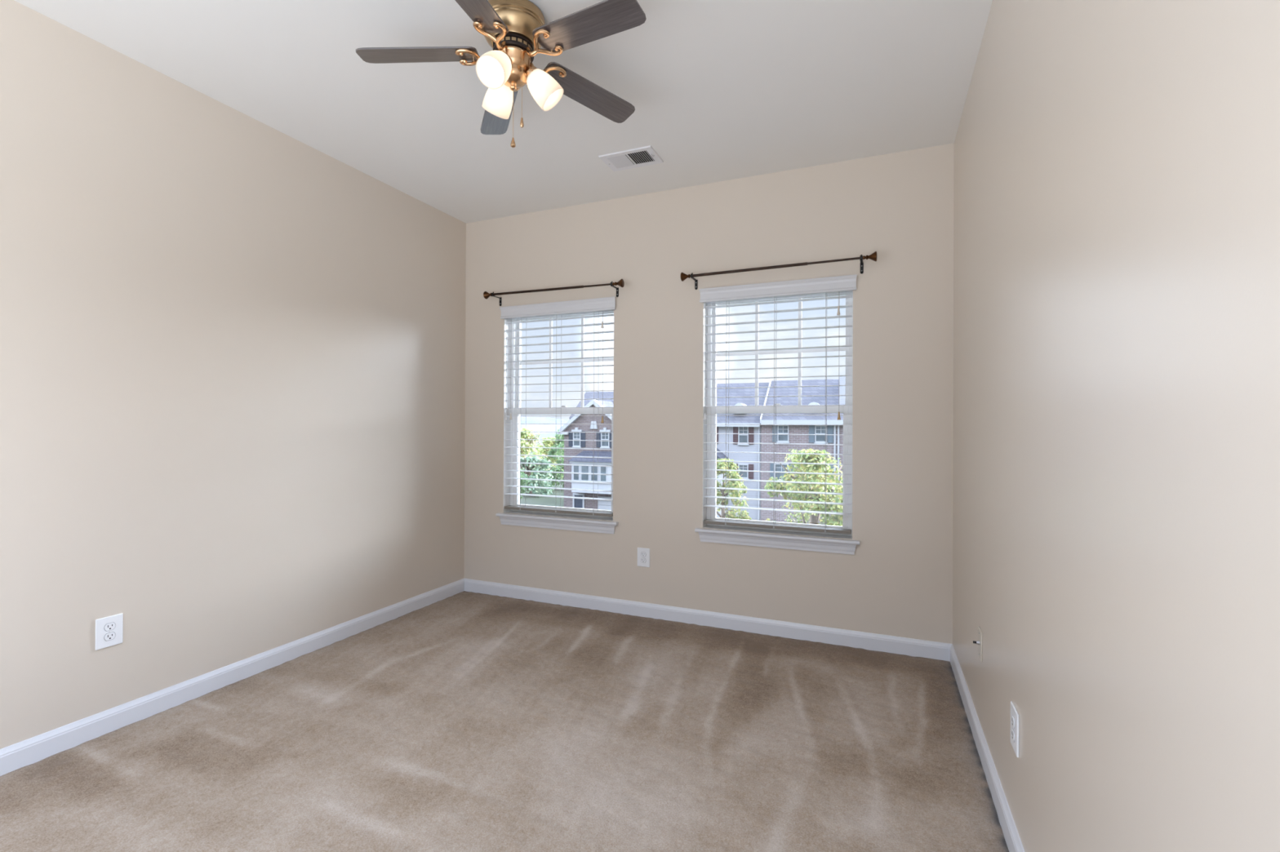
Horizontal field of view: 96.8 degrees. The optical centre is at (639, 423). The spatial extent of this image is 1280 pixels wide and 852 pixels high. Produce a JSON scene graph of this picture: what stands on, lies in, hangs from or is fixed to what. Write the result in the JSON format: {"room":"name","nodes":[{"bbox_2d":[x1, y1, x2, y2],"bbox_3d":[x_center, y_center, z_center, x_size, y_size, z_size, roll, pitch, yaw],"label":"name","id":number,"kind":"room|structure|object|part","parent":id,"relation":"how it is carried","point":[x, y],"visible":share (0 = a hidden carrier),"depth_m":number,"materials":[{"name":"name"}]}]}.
{"room":"empty bedroom","nodes":[
{"label":"empty bedroom","id":0,"kind":"room"},
{"bbox_2d":[0,0,466,749],"bbox_3d":[-2.143,-0.134,2.499,0.200,2.740,3.863,0,0,23],"label":"wall","id":1,"kind":"structure","parent":0,"point":[232,350],"depth_m":2.54,"materials":[{"name":"beige paint"}]},
{"bbox_2d":[95,613,123,650],"bbox_3d":[-2.125,0.836,2.277,0.009,0.122,0.088,0,0,23],"label":"wall outlet","id":2,"kind":"object","parent":1,"relation":"attached to","point":[108,630],"visible":1,"depth_m":2.27,"materials":[{"name":"white plastic"}]},
{"bbox_2d":[103,631,115,641],"bbox_3d":[-2.124,0.855,2.276,0.003,0.030,0.037,0,0,23],"label":"receptacle","id":3,"kind":"object","parent":2,"relation":"attached to","point":[108,636],"depth_m":2.27,"materials":[{"name":"white plastic"}]},
{"bbox_2d":[103,622,115,631],"bbox_3d":[-2.124,0.816,2.276,0.003,0.030,0.037,0,0,23],"label":"receptacle","id":4,"kind":"object","parent":2,"relation":"attached to","point":[108,626],"depth_m":2.27,"materials":[{"name":"white plastic"}]},
{"bbox_2d":[0,578,464,776],"bbox_3d":[-2.050,1.199,2.454,0.014,0.100,3.863,0,0,23],"label":"baseboard","id":5,"kind":"structure","parent":1,"relation":"attached to","point":[33,750],"depth_m":2.54,"materials":[{"name":"white paint"}]},
{"bbox_2d":[14,0,992,223],"bbox_3d":[-0.523,-1.623,1.940,3.612,0.250,4.063,0,0,23],"label":"ceiling","id":6,"kind":"structure","parent":0,"point":[720,90],"depth_m":2.49,"materials":[{"name":"white paint"}]},
{"bbox_2d":[355,0,646,147],"bbox_3d":[-0.456,-1.256,2.065,1.052,0.482,1.051,0,0,23],"label":"ceiling fan","id":7,"kind":"object","parent":6,"relation":"hanging from","point":[516,31],"visible":1,"depth_m":2.03,"materials":[{"name":"gold metal"}]},
{"bbox_3d":[-0.803,-1.340,2.067,0.422,0.006,0.120,-4,12,-4],"label":"blade","id":8,"kind":"part","parent":7,"relation":"part of","materials":[{"name":"brown wood"}]},
{"bbox_3d":[-0.594,-1.339,2.085,0.149,0.052,0.115,-4,9,-4],"label":"blade arm","id":9,"kind":"part","parent":7,"relation":"part of","materials":[{"name":"gold metal"}]},
{"bbox_3d":[-0.546,-1.340,1.764,0.120,0.006,0.422,12,7,13],"label":"blade","id":10,"kind":"part","parent":7,"relation":"part of","materials":[{"name":"wood"}]},
{"bbox_3d":[-0.499,-1.339,1.968,0.115,0.052,0.149,10,6,13],"label":"blade arm","id":11,"kind":"part","parent":7,"relation":"part of","materials":[{"name":"gold metal"}]},
{"bbox_3d":[-0.504,-1.240,1.983,0.106,0.139,0.137,0,0,23],"label":"lamp shade","id":12,"kind":"part","parent":7,"relation":"part of","materials":[{"name":"white glass"}]},
{"bbox_3d":[-0.500,-1.253,1.995,0.056,0.083,0.080,0,0,23],"label":"light bulb","id":13,"kind":"part","parent":7,"relation":"part of","materials":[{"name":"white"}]},
{"bbox_3d":[-0.540,-1.240,2.185,0.134,0.139,0.118,0,0,23],"label":"lamp shade","id":14,"kind":"part","parent":7,"relation":"part of","materials":[{"name":"white glass"}]},
{"bbox_3d":[-0.594,-1.338,2.405,0.120,0.006,0.422,-12,1,-23],"label":"blade","id":15,"kind":"part","parent":7,"relation":"part of","materials":[{"name":"grey wood"}]},
{"bbox_3d":[-0.467,-1.139,2.092,0.003,0.178,0.002,0,0,23],"label":"pull chain","id":16,"kind":"part","parent":7,"relation":"part of","materials":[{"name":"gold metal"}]},
{"bbox_3d":[-0.467,-1.033,2.091,0.019,0.036,0.019,0,0,23],"label":"pull knob","id":17,"kind":"part","parent":7,"relation":"part of","materials":[{"name":"gold metal"}]},
{"bbox_3d":[-0.424,-1.220,2.046,0.003,0.244,0.002,0,0,23],"label":"pull chain","id":18,"kind":"part","parent":7,"relation":"part of","materials":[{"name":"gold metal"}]},
{"bbox_3d":[-0.425,-1.083,2.046,0.013,0.036,0.013,0,0,23],"label":"pull knob","id":19,"kind":"part","parent":7,"relation":"part of","materials":[{"name":"gold metal"}]},
{"bbox_3d":[-0.358,-1.338,2.023,0.149,0.052,0.115,5,-7,32],"label":"blade arm","id":20,"kind":"part","parent":7,"relation":"part of","materials":[{"name":"gold metal"}]},
{"bbox_3d":[-0.353,-1.239,2.113,0.137,0.139,0.106,0,0,-8],"label":"lamp shade","id":21,"kind":"part","parent":7,"relation":"part of","materials":[{"name":"white glass"}]},
{"bbox_3d":[-0.366,-1.338,2.174,0.149,0.052,0.115,6,-13,-40],"label":"blade arm","id":22,"kind":"part","parent":7,"relation":"part of","materials":[{"name":"gold metal"}]},
{"bbox_3d":[-0.208,-1.337,2.311,0.422,0.006,0.120,6,-15,-40],"label":"blade","id":23,"kind":"part","parent":7,"relation":"part of","materials":[{"name":"wood"}]},
{"bbox_3d":[-0.178,-1.338,1.914,0.422,0.006,0.120,5,-9,32],"label":"blade","id":24,"kind":"part","parent":7,"relation":"part of","materials":[{"name":"brown wood"}]},
{"bbox_2d":[598,145,663,171],"bbox_3d":[-0.049,-1.484,3.203,0.314,0.014,0.200,0,0,23],"label":"ceiling vent","id":25,"kind":"object","parent":6,"relation":"in","point":[646,155],"visible":1,"depth_m":3.19,"materials":[{"name":"white metal"}]},
{"bbox_2d":[0,591,1008,851],"bbox_3d":[-0.573,1.243,1.844,3.250,0.006,3.875,0,0,23],"label":"floor","id":26,"kind":"structure","parent":0,"point":[463,722],"depth_m":2.14,"materials":[{"name":"beige carpet"}]},
{"bbox_2d":[520,416,568,433],"bbox_3d":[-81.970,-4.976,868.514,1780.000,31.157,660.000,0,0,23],"label":"sky","id":27,"kind":"structure","parent":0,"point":[523,420],"depth_m":986.34,"materials":[{"name":"white"}]},
{"bbox_2d":[463,142,954,644],"bbox_3d":[0.214,-0.119,3.718,3.612,2.740,0.200,0,0,23],"label":"wall","id":28,"kind":"structure","parent":0,"point":[899,206],"depth_m":3.50,"materials":[{"name":"beige paint"}]},
{"bbox_2d":[483,279,624,306],"bbox_3d":[-0.598,-0.889,3.891,1.084,0.106,0.112,0,0,23],"label":"curtain rod","id":29,"kind":"object","parent":28,"relation":"attached to","point":[620,282],"visible":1,"depth_m":3.85,"materials":[{"name":"brown metal"}]},
{"bbox_3d":[-0.715,-0.911,3.909,0.735,0.026,0.016,0,0,23],"label":"rod","id":30,"kind":"part","parent":29,"relation":"part of","materials":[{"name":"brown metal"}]},
{"bbox_3d":[-0.275,-0.903,3.725,0.240,0.015,0.012,0,0,23],"label":"rod","id":31,"kind":"part","parent":29,"relation":"part of","materials":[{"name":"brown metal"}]},
{"bbox_2d":[495,311,618,533],"bbox_3d":[-0.555,-0.039,4.000,0.955,1.543,0.201,0,0,23],"label":"window","id":32,"kind":"structure","parent":28,"relation":"in","point":[540,522],"depth_m":4.06,"materials":[{"name":"white plastic"}]},
{"bbox_2d":[499,296,615,516],"bbox_3d":[-0.573,-0.106,3.957,0.917,1.455,0.095,0,0,23],"label":"window blind","id":33,"kind":"object","parent":32,"relation":"attached to","point":[606,304],"visible":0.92,"depth_m":3.92,"materials":[{"name":"white plastic"}]},
{"bbox_3d":[-0.962,-0.413,4.094,0.003,0.687,0.003,0,0,23],"label":"lift cord","id":34,"kind":"part","parent":33,"relation":"part of","materials":[{"name":"white fabric"}]},
{"bbox_3d":[-0.925,-0.414,4.079,0.003,0.684,0.003,0,0,23],"label":"lift cord","id":35,"kind":"part","parent":33,"relation":"part of","materials":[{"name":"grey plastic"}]},
{"bbox_3d":[-0.838,-0.072,4.081,0.008,1.381,0.068,0,0,23],"label":"ladder cord","id":36,"kind":"part","parent":33,"relation":"part of","materials":[{"name":"white fabric"}]},
{"bbox_3d":[-0.568,-0.071,3.969,0.008,1.381,0.068,0,0,23],"label":"ladder cord","id":37,"kind":"part","parent":33,"relation":"part of","materials":[{"name":"white fabric"}]},
{"bbox_3d":[-0.571,0.613,3.966,0.863,0.018,0.062,0,0,23],"label":"rail","id":38,"kind":"part","parent":33,"relation":"part of","materials":[{"name":"white plastic"}]},
{"bbox_3d":[-0.298,-0.070,3.856,0.008,1.381,0.068,0,0,23],"label":"ladder cord","id":39,"kind":"part","parent":33,"relation":"part of","materials":[{"name":"white fabric"}]},
{"bbox_3d":[-0.248,-0.401,3.797,0.003,0.707,0.003,0,0,23],"label":"lift cord","id":40,"kind":"part","parent":33,"relation":"part of","materials":[{"name":"white fabric"}]},
{"bbox_3d":[-0.542,0.256,4.033,0.821,0.728,0.032,0,0,23],"label":"sash","id":41,"kind":"part","parent":32,"relation":"part of","materials":[{"name":"white plastic"}]},
{"bbox_3d":[-0.526,-0.429,4.067,0.821,0.710,0.028,0,0,23],"label":"sash","id":42,"kind":"part","parent":32,"relation":"part of","materials":[{"name":"white plastic"}]},
{"bbox_2d":[520,315,613,407],"bbox_3d":[-0.526,-0.435,4.067,0.785,0.654,0.011,0,0,23],"label":"grille","id":43,"kind":"object","parent":32,"relation":"attached to","point":[582,361],"depth_m":4.10,"materials":[{"name":"white plastic"}]},
{"bbox_2d":[637,547,649,567],"bbox_3d":[0.022,0.870,3.679,0.088,0.122,0.009,0,0,23],"label":"wall outlet","id":44,"kind":"object","parent":28,"relation":"attached to","point":[643,554],"visible":1,"depth_m":3.68,"materials":[{"name":"white plastic"}]},
{"bbox_2d":[640,558,645,563],"bbox_3d":[0.022,0.890,3.677,0.038,0.030,0.005,0,0,23],"label":"receptacle","id":45,"kind":"object","parent":44,"relation":"attached to","point":[642,560],"depth_m":3.67,"materials":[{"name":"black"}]},
{"bbox_2d":[640,551,645,557],"bbox_3d":[0.022,0.851,3.678,0.037,0.030,0.003,0,0,23],"label":"receptacle","id":46,"kind":"object","parent":44,"relation":"attached to","point":[642,553],"depth_m":3.68,"materials":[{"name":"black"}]},
{"bbox_2d":[464,578,951,662],"bbox_3d":[0.167,1.213,3.614,3.212,0.100,0.014,0,0,23],"label":"baseboard","id":47,"kind":"structure","parent":28,"relation":"attached to","point":[855,639],"depth_m":3.45,"materials":[{"name":"white paint"}]},
{"bbox_2d":[694,290,859,555],"bbox_3d":[0.820,-0.034,3.426,0.951,1.543,0.201,0,0,23],"label":"window","id":48,"kind":"structure","parent":28,"relation":"in","point":[721,536],"depth_m":3.42,"materials":[{"name":"white plastic"}]},
{"bbox_2d":[698,274,857,534],"bbox_3d":[0.802,-0.102,3.383,0.913,1.455,0.095,0,0,23],"label":"window blind","id":49,"kind":"object","parent":48,"relation":"attached to","point":[847,283],"visible":1,"depth_m":3.36,"materials":[{"name":"white plastic"}]},
{"bbox_3d":[0.404,-0.407,3.525,0.003,0.690,0.003,0,0,23],"label":"lift cord","id":50,"kind":"part","parent":49,"relation":"part of","materials":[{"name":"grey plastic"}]},
{"bbox_3d":[0.539,-0.067,3.507,0.008,1.381,0.068,0,0,23],"label":"ladder cord","id":51,"kind":"part","parent":49,"relation":"part of","materials":[{"name":"white fabric"}]},
{"bbox_3d":[0.807,-0.067,3.395,0.008,1.381,0.068,0,0,23],"label":"ladder cord","id":52,"kind":"part","parent":49,"relation":"part of","materials":[{"name":"white fabric"}]},
{"bbox_3d":[0.804,0.617,3.393,0.859,0.018,0.062,0,0,23],"label":"rail","id":53,"kind":"part","parent":49,"relation":"part of","materials":[{"name":"white plastic"}]},
{"bbox_3d":[1.075,-0.066,3.283,0.008,1.381,0.068,0,0,23],"label":"ladder cord","id":54,"kind":"part","parent":49,"relation":"part of","materials":[{"name":"white fabric"}]},
{"bbox_3d":[0.833,0.260,3.460,0.817,0.728,0.032,0,0,23],"label":"sash","id":55,"kind":"part","parent":48,"relation":"part of","materials":[{"name":"white plastic"}]},
{"bbox_3d":[0.849,-0.425,3.494,0.817,0.710,0.028,0,0,23],"label":"sash","id":56,"kind":"part","parent":48,"relation":"part of","materials":[{"name":"white plastic"}]},
{"bbox_2d":[715,297,845,405],"bbox_3d":[0.849,-0.431,3.493,0.781,0.654,0.011,0,0,23],"label":"grille","id":57,"kind":"object","parent":48,"relation":"attached to","point":[829,349],"depth_m":3.52,"materials":[{"name":"white plastic"}]},
{"bbox_2d":[680,251,877,289],"bbox_3d":[0.780,-0.882,3.317,1.115,0.098,0.112,0,0,23],"label":"curtain rod","id":58,"kind":"object","parent":28,"relation":"attached to","point":[873,256],"visible":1,"depth_m":3.27,"materials":[{"name":"brown metal"}]},
{"bbox_3d":[0.629,-0.902,3.349,0.692,0.020,0.016,0,0,23],"label":"rod","id":59,"kind":"part","parent":58,"relation":"part of","materials":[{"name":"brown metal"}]},
{"bbox_3d":[1.084,-0.903,3.159,0.314,0.013,0.012,0,0,23],"label":"rod","id":60,"kind":"part","parent":58,"relation":"part of","materials":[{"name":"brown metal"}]},
{"bbox_2d":[952,0,1279,851],"bbox_3d":[1.006,-0.124,1.186,0.200,2.740,3.863,0,0,23],"label":"wall","id":61,"kind":"structure","parent":0,"point":[1116,479],"depth_m":0.93,"materials":[{"name":"beige paint"}]},
{"bbox_2d":[973,626,982,662],"bbox_3d":[1.303,0.853,2.197,0.026,0.112,0.072,0,0,23],"label":"plate","id":62,"kind":"object","parent":61,"relation":"attached to","point":[979,642],"visible":1,"depth_m":2.18,"materials":[{"name":"beige plastic"}]},
{"bbox_3d":[1.312,0.853,2.192,0.005,0.112,0.072,0,0,23],"label":"plate","id":63,"kind":"part","parent":62,"relation":"part of","materials":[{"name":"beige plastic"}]},
{"bbox_2d":[950,644,1024,851],"bbox_3d":[0.902,1.208,1.222,0.014,0.100,3.863,0,0,23],"label":"baseboard","id":64,"kind":"structure","parent":61,"relation":"attached to","point":[1011,837],"depth_m":1.98,"materials":[{"name":"white paint"}]},
{"bbox_2d":[1010,701,1019,758],"bbox_3d":[1.079,0.882,1.639,0.009,0.122,0.088,0,0,23],"label":"wall outlet","id":65,"kind":"object","parent":61,"relation":"attached to","point":[1015,717],"visible":1,"depth_m":1.62,"materials":[{"name":"white plastic"}]},
{"bbox_2d":[1011,728,1014,742],"bbox_3d":[1.077,0.901,1.639,0.005,0.030,0.038,0,0,23],"label":"receptacle","id":66,"kind":"object","parent":65,"relation":"attached to","point":[1012,730],"depth_m":1.64,"materials":[{"name":"white plastic"}]},
{"bbox_2d":[1011,715,1014,728],"bbox_3d":[1.077,0.862,1.639,0.005,0.030,0.038,0,0,23],"label":"receptacle","id":67,"kind":"object","parent":65,"relation":"attached to","point":[1012,716],"depth_m":1.64,"materials":[{"name":"white plastic"}]},
{"label":"outside","id":68,"kind":"structure","parent":0,"visible":0},
{"bbox_2d":[520,433,564,506],"bbox_3d":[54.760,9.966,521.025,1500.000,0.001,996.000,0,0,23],"label":"ground","id":69,"kind":"structure","parent":68,"point":[532,500],"depth_m":60.52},
{"bbox_2d":[520,468,530,498],"bbox_3d":[-13.797,5.834,55.614,5.352,5.273,4.962,0,0,31],"label":"autumn tree","id":70,"kind":"object","parent":69,"relation":"on","point":[522,489],"visible":0.02,"depth_m":55.74,"materials":[{"name":"green plant"}]},
{"bbox_2d":[520,426,549,477],"bbox_3d":[-15.341,4.257,73.265,7.167,7.563,8.007,0,0,-18],"label":"autumn tree","id":71,"kind":"object","parent":69,"relation":"on","point":[527,433],"visible":0.25,"depth_m":73.00,"materials":[{"name":"green plant"}]},
{"bbox_2d":[520,456,554,497],"bbox_3d":[-12.370,5.889,62.974,5.958,5.220,5.854,0,0,23],"label":"tree","id":72,"kind":"object","parent":69,"relation":"on","point":[529,467],"visible":0.61,"depth_m":62.41,"materials":[{"name":"green plant"}]},
{"bbox_2d":[536,436,564,478],"bbox_3d":[-12.714,4.993,81.052,6.507,6.381,5.469,0,0,-15],"label":"autumn tree","id":73,"kind":"object","parent":69,"relation":"on","point":[548,443],"visible":0.27,"depth_m":80.34,"materials":[{"name":"green plant"}]},
{"bbox_2d":[543,429,564,488],"bbox_3d":[-9.168,4.435,68.814,5.066,7.426,5.520,0,0,-27],"label":"autumn tree","id":74,"kind":"object","parent":69,"relation":"on","point":[559,437],"visible":0.26,"depth_m":67.93,"materials":[{"name":"green plant"}]},
{"bbox_2d":[556,391,613,510],"bbox_3d":[-0.740,2.546,51.978,9.870,10.950,11.600,0,0,23],"label":"brick house","id":75,"kind":"structure","parent":69,"relation":"on","point":[568,503],"depth_m":48.18,"materials":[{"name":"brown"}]},
{"bbox_2d":[568,431,573,446],"bbox_3d":[-5.968,1.372,49.034,0.400,1.330,0.070,0,0,23],"label":"shutter","id":76,"kind":"object","parent":75,"relation":"hanging from","point":[570,434],"depth_m":49.04,"materials":[{"name":"blue wood"}]},
{"bbox_3d":[-5.359,4.186,47.814,0.480,1.200,0.015,0,0,23],"label":"pane","id":77,"kind":"part","parent":75,"relation":"part of","materials":[{"name":"grey glass"}]},
{"bbox_3d":[-5.412,1.374,48.808,0.680,1.250,0.020,0,0,23],"label":"pane","id":78,"kind":"part","parent":75,"relation":"part of","materials":[{"name":"grey glass"}]},
{"bbox_3d":[-5.253,7.079,48.699,0.850,1.820,0.040,0,0,23],"label":"door","id":79,"kind":"part","parent":75,"relation":"part of","materials":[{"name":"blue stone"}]},
{"bbox_2d":[581,432,585,447],"bbox_3d":[-4.861,1.375,48.572,0.400,1.330,0.070,0,0,23],"label":"shutter","id":80,"kind":"object","parent":75,"relation":"hanging from","point":[583,434],"depth_m":48.55,"materials":[{"name":"blue wood"}]},
{"bbox_3d":[-4.593,4.188,47.495,0.660,1.200,0.015,0,0,23],"label":"pane","id":81,"kind":"part","parent":75,"relation":"part of","materials":[{"name":"grey glass"}]},
{"bbox_3d":[-3.785,4.190,47.158,0.570,1.200,0.015,0,0,23],"label":"pane","id":82,"kind":"part","parent":75,"relation":"part of","materials":[{"name":"grey glass"}]},
{"bbox_2d":[596,432,600,447],"bbox_3d":[-3.485,1.380,47.999,0.400,1.330,0.070,0,0,23],"label":"shutter","id":83,"kind":"object","parent":75,"relation":"hanging from","point":[599,433],"depth_m":47.97,"materials":[{"name":"blue wood"}]},
{"bbox_3d":[-3.010,4.193,46.834,0.490,1.200,0.015,0,0,23],"label":"pane","id":84,"kind":"part","parent":75,"relation":"part of","materials":[{"name":"grey glass"}]},
{"bbox_3d":[-2.911,1.381,47.765,0.720,1.250,0.020,0,0,23],"label":"pane","id":85,"kind":"part","parent":75,"relation":"part of","materials":[{"name":"grey glass"}]},
{"bbox_2d":[609,431,611,447],"bbox_3d":[-2.341,1.383,47.522,0.400,1.330,0.070,0,0,23],"label":"shutter","id":86,"kind":"object","parent":75,"relation":"hanging from","point":[610,432],"depth_m":47.55,"materials":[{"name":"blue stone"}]},
{"bbox_2d":[715,457,751,519],"bbox_3d":[4.293,4.906,30.276,3.299,6.127,3.156,0,0,23],"label":"leafy tree","id":87,"kind":"object","parent":69,"relation":"on","point":[731,513],"visible":0.3,"depth_m":29.93,"materials":[{"name":"green plant"}]},
{"bbox_2d":[715,382,768,520],"bbox_3d":[8.080,2.232,50.847,6.780,11.650,11.500,0,0,23],"label":"townhouse","id":88,"kind":"structure","parent":69,"relation":"on","point":[734,419],"depth_m":46.93,"materials":[{"name":"grey"}]},
{"bbox_2d":[716,426,718,444],"bbox_3d":[6.456,1.008,47.647,0.220,1.460,0.070,0,0,23],"label":"shutter","id":89,"kind":"object","parent":88,"relation":"hanging from","point":[717,427],"depth_m":47.60,"materials":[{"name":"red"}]},
{"bbox_2d":[733,426,737,444],"bbox_3d":[7.915,0.973,47.039,0.400,1.540,0.070,0,0,23],"label":"shutter","id":90,"kind":"object","parent":88,"relation":"hanging from","point":[735,428],"depth_m":47.04,"materials":[{"name":"red"}]},
{"bbox_3d":[8.503,3.964,46.782,0.780,1.120,0.020,0,0,23],"label":"pane","id":91,"kind":"part","parent":88,"relation":"part of","materials":[{"name":"grey glass"}]},
{"bbox_3d":[8.517,0.975,46.793,0.780,1.460,0.020,0,0,23],"label":"pane","id":92,"kind":"part","parent":88,"relation":"part of","materials":[{"name":"grey glass"}]},
{"bbox_2d":[748,464,753,479],"bbox_3d":[9.101,3.966,46.527,0.400,1.200,0.070,0,0,23],"label":"shutter","id":93,"kind":"object","parent":88,"relation":"hanging from","point":[750,466],"depth_m":46.52,"materials":[{"name":"red"}]},
{"bbox_2d":[748,426,753,444],"bbox_3d":[9.114,0.976,46.538,0.400,1.540,0.070,0,0,23],"label":"shutter","id":94,"kind":"object","parent":88,"relation":"hanging from","point":[750,428],"depth_m":46.54,"materials":[{"name":"red"}]},
{"bbox_2d":[760,376,845,524],"bbox_3d":[26.676,2.156,43.969,32.800,11.920,9.880,0,0,23],"label":"townhouse","id":95,"kind":"structure","parent":69,"relation":"on","point":[777,516],"depth_m":45.47,"materials":[{"name":"grey"}]},
{"bbox_2d":[769,462,773,480],"bbox_3d":[10.622,3.915,45.731,0.300,1.410,0.070,0,0,23],"label":"shutter","id":96,"kind":"object","parent":95,"relation":"hanging from","point":[771,465],"depth_m":45.72,"materials":[{"name":"grey"}]},
{"bbox_2d":[772,425,777,442],"bbox_3d":[10.829,0.826,45.661,0.360,1.390,0.070,0,0,23],"label":"shutter","id":97,"kind":"object","parent":95,"relation":"hanging from","point":[773,439],"depth_m":45.66,"materials":[{"name":"teal"}]},
{"bbox_3d":[11.316,3.917,45.447,1.080,1.330,0.020,0,0,23],"label":"pane","id":98,"kind":"part","parent":95,"relation":"part of","materials":[{"name":"grey glass"}]},
{"bbox_3d":[11.441,0.828,45.412,0.840,1.310,0.020,0,0,23],"label":"pane","id":99,"kind":"part","parent":95,"relation":"part of","materials":[{"name":"grey glass"}]},
{"bbox_2d":[808,425,814,442],"bbox_3d":[13.469,0.844,44.560,0.420,1.370,0.070,0,0,23],"label":"shutter","id":100,"kind":"object","parent":95,"relation":"hanging from","point":[811,428],"depth_m":44.55,"materials":[{"name":"grey"}]},
{"bbox_3d":[14.112,0.846,44.297,0.850,1.290,0.020,0,0,23],"label":"pane","id":101,"kind":"part","parent":95,"relation":"part of","materials":[{"name":"grey glass"}]},
{"bbox_2d":[827,425,833,443],"bbox_3d":[14.752,0.848,44.025,0.420,1.370,0.070,0,0,23],"label":"shutter","id":102,"kind":"object","parent":95,"relation":"hanging from","point":[830,428],"depth_m":44.01,"materials":[{"name":"teal"}]},
{"bbox_2d":[764,448,843,526],"bbox_3d":[7.627,4.546,25.014,5.365,6.841,4.926,0,0,-36],"label":"leafy tree","id":103,"kind":"object","parent":69,"relation":"on","point":[837,520],"visible":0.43,"depth_m":24.46,"materials":[{"name":"green plant"}]}
]}

